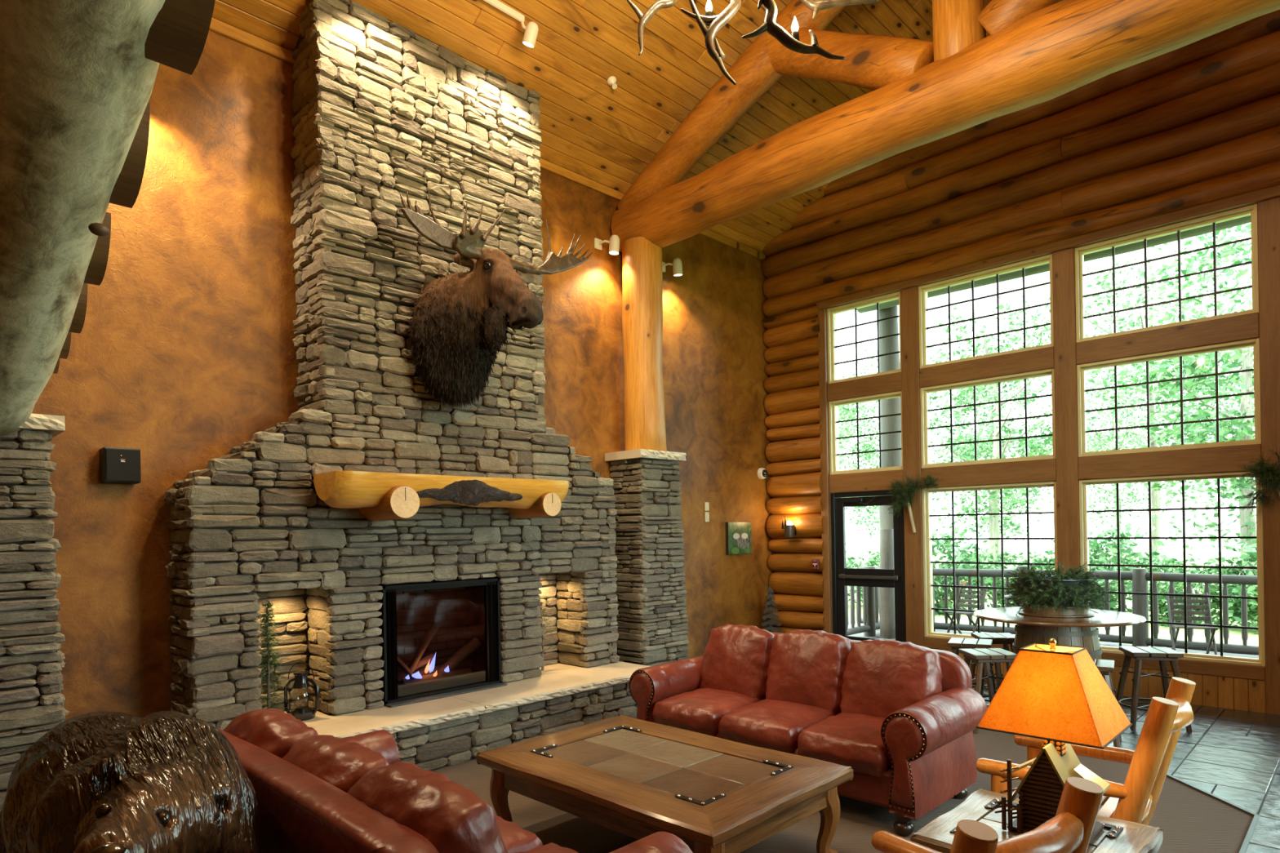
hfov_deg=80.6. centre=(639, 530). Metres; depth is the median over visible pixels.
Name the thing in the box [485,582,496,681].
curtain
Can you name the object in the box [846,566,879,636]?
deck railing
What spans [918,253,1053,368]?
window
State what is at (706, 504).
thermostat
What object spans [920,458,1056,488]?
trim
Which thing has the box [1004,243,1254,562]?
leafy tree
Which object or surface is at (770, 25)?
antler chandelier
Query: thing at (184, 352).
wall
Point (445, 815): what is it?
cushion
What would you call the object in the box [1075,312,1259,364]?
trim
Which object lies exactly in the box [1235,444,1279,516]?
evergreen spray
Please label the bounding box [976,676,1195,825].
rocking chair
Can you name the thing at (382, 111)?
fireplace
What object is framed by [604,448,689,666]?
stone pillar
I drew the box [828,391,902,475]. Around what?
window
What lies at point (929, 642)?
trim
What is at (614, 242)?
wall spotlight
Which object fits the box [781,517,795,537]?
wall sconce
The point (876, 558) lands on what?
leafy bush
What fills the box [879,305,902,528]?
porch post
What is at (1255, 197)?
trim
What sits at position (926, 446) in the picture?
window
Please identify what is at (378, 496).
mantel shelf
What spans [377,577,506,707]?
insert
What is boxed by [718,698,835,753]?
seat cushion
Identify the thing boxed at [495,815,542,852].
seat cushion
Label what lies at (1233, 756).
floor
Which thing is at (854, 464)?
leafy tree
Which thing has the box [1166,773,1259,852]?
trim
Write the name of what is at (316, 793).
leather sofa
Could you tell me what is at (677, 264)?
wall spotlight
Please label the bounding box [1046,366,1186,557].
leafy tree
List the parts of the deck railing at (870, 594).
rail, post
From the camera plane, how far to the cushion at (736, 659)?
5.55 m
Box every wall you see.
[31,17,772,720]
[761,9,1279,713]
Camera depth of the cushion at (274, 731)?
3.02 m
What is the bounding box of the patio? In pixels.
[848,622,1258,658]
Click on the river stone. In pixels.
(1108, 644)
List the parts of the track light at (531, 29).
arm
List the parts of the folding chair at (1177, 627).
leg, leg, leg, leg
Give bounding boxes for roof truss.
[610,0,1279,253]
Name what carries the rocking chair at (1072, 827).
on the floor
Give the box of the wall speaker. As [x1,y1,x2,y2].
[99,446,141,484]
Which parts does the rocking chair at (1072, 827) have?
armrest, post, post, crest rail, post, post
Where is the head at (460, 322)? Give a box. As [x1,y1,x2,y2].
[400,186,593,411]
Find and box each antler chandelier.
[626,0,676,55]
[680,0,741,85]
[742,0,844,59]
[800,0,879,19]
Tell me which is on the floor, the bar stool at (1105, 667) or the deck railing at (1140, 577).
the bar stool at (1105, 667)
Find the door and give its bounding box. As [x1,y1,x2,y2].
[831,490,906,642]
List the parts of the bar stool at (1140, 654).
leg, leg, seat frame, leg, leg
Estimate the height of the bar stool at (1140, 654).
0.633 m
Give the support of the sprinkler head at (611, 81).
attached to the ceiling
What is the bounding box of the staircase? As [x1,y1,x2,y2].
[0,0,215,435]
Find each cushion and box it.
[222,708,318,758]
[282,734,389,792]
[346,761,507,852]
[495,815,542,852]
[515,842,578,852]
[652,688,760,737]
[698,623,774,700]
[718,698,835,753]
[765,629,851,715]
[797,712,891,777]
[840,639,942,717]
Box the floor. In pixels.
[431,679,1279,852]
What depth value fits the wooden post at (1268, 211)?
6.54 m
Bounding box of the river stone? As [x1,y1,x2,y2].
[1100,642,1119,647]
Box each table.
[475,715,853,852]
[910,788,1163,852]
[973,606,1146,662]
[1004,595,1021,606]
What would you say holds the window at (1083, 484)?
in the wall at (1196, 123)
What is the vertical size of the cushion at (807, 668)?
0.630 m
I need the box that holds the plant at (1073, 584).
[1018,575,1093,605]
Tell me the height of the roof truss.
2.520 m
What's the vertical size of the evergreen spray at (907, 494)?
0.724 m
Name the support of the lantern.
on the fireplace
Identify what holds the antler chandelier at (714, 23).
hanging from the ceiling
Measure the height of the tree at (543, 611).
0.662 m
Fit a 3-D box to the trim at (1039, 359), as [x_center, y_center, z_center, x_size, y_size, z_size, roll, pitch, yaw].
[3.807,-1.768,8.304,1.420,0.220,0.225,-1,0,44]
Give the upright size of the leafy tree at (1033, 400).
8.860 m
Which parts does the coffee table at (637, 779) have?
leg, leg, leg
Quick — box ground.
[845,550,1258,646]
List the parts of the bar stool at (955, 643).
leg, seat frame, leg, leg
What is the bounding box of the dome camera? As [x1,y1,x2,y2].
[757,467,768,479]
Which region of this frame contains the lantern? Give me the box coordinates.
[284,662,319,720]
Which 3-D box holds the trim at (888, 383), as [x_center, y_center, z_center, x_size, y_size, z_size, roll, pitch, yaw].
[2.800,-1.750,9.291,0.980,0.220,0.225,-1,0,44]
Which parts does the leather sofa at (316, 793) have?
frame, arm, arm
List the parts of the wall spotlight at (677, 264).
mounting plate, arm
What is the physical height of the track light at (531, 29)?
0.250 m
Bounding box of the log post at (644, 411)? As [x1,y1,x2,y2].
[622,235,666,451]
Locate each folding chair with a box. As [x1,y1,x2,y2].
[942,583,988,634]
[1165,591,1217,655]
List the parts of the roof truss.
king post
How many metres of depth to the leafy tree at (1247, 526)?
16.36 m
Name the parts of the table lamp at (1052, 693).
shade panel, roof panel, shade panel, foot plate, shade panel, roof panel, shade panel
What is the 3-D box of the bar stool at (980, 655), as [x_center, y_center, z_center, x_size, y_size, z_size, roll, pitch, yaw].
[2.929,1.335,6.338,0.468,0.633,0.468,-1,0,1]
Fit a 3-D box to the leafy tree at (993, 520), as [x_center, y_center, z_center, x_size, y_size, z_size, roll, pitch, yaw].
[11.196,-2.515,23.225,5.897,9.059,6.339,-1,0,8]
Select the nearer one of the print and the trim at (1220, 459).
the trim at (1220, 459)
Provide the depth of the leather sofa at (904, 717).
4.75 m
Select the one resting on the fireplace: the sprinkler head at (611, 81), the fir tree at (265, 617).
the fir tree at (265, 617)
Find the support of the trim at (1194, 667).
attached to the wall at (1196, 123)
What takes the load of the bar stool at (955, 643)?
on the floor
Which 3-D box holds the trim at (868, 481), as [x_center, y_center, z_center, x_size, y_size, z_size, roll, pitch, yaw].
[2.820,-0.595,9.291,0.980,0.230,0.225,-1,0,44]
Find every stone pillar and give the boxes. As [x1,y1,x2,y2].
[0,413,69,811]
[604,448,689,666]
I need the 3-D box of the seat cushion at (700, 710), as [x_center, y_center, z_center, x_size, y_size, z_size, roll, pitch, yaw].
[0.501,1.296,5.429,0.622,0.244,0.712,-1,0,44]
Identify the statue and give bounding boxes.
[0,711,262,852]
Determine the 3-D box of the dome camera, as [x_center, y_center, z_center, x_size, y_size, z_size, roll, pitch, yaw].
[1.651,-0.759,10.052,0.108,0.156,0.156,-1,0,44]
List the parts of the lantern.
bail handle, fuel tank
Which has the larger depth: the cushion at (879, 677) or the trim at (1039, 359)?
the trim at (1039, 359)
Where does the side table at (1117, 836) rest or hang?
on the floor
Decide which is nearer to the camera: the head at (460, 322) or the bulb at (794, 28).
the bulb at (794, 28)
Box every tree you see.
[254,600,289,711]
[537,600,556,671]
[760,586,782,633]
[838,339,962,550]
[838,371,879,514]
[928,295,1118,586]
[930,378,1053,554]
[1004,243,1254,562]
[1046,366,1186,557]
[1110,223,1257,575]
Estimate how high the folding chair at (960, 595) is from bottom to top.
0.864 m
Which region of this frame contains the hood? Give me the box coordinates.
[385,581,496,592]
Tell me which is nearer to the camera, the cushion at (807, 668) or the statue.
the statue
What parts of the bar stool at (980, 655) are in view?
leg, leg, seat frame, leg, leg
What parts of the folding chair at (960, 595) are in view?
leg, leg, leg, leg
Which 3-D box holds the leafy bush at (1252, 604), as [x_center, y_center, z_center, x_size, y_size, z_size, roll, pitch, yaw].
[11.580,1.068,13.624,2.764,2.214,2.804,-1,0,-6]
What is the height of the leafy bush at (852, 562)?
2.150 m
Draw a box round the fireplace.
[164,0,651,770]
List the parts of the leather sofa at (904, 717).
nailhead trim, arm panel, arm, frame, nailhead trim, arm panel, arm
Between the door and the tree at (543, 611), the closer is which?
the tree at (543, 611)
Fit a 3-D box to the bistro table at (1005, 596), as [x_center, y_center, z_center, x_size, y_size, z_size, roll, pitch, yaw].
[5.292,1.266,10.237,0.680,0.740,0.680,-1,0,44]
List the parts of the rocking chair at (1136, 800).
post, post, armrest, armrest, post, rail, post, post, crest rail, post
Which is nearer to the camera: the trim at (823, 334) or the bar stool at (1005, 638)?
the bar stool at (1005, 638)
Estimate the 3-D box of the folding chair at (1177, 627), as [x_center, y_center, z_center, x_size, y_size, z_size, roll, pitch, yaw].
[6.600,1.186,9.034,0.425,0.864,0.496,-1,0,24]
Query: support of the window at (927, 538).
in the wall at (1196, 123)
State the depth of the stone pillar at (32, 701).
4.26 m
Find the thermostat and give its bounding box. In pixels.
[704,502,709,511]
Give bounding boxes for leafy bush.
[845,542,876,596]
[848,550,879,607]
[931,527,1001,616]
[962,548,1054,608]
[1043,523,1192,613]
[1124,555,1248,626]
[1210,534,1257,634]
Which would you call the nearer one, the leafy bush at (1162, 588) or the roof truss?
the roof truss
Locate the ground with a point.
(1235, 634)
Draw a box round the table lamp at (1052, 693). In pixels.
[975,638,1132,844]
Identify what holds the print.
attached to the wall at (184, 352)
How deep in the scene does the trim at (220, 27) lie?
7.51 m
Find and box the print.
[725,521,751,555]
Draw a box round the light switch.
[704,511,709,521]
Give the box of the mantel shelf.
[313,471,568,520]
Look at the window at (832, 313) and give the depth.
9.39 m
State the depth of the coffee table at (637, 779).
3.80 m
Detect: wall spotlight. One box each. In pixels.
[594,234,619,255]
[662,257,682,275]
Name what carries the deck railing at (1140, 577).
on the patio
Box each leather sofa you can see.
[217,708,693,852]
[628,623,987,836]
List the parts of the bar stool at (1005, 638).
leg, leg, seat frame, leg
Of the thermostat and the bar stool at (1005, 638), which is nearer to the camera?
the bar stool at (1005, 638)
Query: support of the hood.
attached to the insert
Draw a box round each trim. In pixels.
[208,17,765,260]
[816,184,1279,309]
[817,308,833,633]
[827,372,902,401]
[829,469,903,493]
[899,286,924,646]
[919,346,1053,387]
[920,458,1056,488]
[924,636,1011,652]
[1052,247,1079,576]
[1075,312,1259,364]
[1077,444,1261,479]
[1101,652,1265,680]
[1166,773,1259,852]
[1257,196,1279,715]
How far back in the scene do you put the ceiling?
7.05 m
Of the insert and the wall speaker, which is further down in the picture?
the insert
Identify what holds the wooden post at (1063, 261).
attached to the wall at (1196, 123)
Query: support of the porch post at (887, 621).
on the patio
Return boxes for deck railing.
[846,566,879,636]
[857,564,1258,655]
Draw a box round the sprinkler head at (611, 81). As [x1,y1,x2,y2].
[607,75,617,88]
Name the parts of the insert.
sill plate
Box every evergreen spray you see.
[882,471,943,533]
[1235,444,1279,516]
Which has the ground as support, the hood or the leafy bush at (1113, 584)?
the leafy bush at (1113, 584)
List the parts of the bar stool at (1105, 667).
seat frame, leg, leg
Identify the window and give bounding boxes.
[826,291,901,383]
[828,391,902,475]
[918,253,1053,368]
[920,368,1055,468]
[921,481,1057,639]
[1074,203,1258,342]
[1076,337,1261,457]
[1079,471,1265,666]
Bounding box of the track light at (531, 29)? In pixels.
[483,0,538,48]
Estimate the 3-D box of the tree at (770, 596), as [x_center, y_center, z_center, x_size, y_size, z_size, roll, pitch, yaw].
[1.691,1.195,9.795,0.387,0.950,0.190,-1,0,-21]
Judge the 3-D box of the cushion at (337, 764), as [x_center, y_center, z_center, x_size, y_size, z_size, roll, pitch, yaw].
[-1.062,1.056,2.757,0.657,0.596,0.370,-1,0,44]
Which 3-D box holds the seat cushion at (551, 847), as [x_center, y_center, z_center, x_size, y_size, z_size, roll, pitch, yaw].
[-0.373,1.311,2.595,0.625,0.244,0.715,-1,0,44]
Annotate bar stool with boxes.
[947,637,997,702]
[958,648,1017,733]
[969,632,1014,695]
[1092,658,1121,747]
[1116,646,1192,732]
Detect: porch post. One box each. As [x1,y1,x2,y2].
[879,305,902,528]
[879,528,895,639]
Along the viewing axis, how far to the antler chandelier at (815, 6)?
3.89 m
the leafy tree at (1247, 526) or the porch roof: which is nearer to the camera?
the porch roof
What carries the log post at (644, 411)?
on the stone pillar at (651, 583)
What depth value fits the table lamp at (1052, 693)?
2.72 m
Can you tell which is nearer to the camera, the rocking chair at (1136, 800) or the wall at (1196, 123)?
the rocking chair at (1136, 800)
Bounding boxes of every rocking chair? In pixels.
[871,777,1103,852]
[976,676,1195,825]
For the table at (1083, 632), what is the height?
0.929 m
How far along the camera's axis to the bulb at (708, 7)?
3.70 m
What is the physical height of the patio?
0.100 m
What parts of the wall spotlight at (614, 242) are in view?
mounting plate, arm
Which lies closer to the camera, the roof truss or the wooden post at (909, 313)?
the roof truss
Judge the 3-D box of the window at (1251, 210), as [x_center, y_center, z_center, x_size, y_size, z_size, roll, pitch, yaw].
[4.962,-2.376,7.173,1.430,0.955,0.190,-1,0,44]
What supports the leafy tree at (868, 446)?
on the ground
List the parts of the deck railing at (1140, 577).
post, post, rail, rail, post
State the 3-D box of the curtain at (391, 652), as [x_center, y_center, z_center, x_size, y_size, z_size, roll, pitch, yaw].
[-1.906,0.874,5.794,0.040,0.841,0.085,-1,0,44]
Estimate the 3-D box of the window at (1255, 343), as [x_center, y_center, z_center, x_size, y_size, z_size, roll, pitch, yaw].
[4.983,-1.213,7.173,1.430,0.930,0.190,-1,0,44]
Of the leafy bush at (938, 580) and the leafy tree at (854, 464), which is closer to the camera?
the leafy bush at (938, 580)
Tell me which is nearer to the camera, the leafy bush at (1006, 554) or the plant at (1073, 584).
the plant at (1073, 584)
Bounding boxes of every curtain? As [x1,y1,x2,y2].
[385,589,398,700]
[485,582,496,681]
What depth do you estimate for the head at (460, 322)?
5.69 m
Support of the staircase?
on the stone pillar at (32, 701)
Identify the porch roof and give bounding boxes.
[856,215,1250,313]
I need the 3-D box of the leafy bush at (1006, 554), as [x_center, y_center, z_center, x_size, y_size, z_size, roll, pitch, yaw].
[8.345,1.264,16.549,2.282,1.803,2.250,-1,0,27]
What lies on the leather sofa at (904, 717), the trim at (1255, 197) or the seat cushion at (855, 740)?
the seat cushion at (855, 740)
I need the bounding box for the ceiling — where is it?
[212,0,991,253]

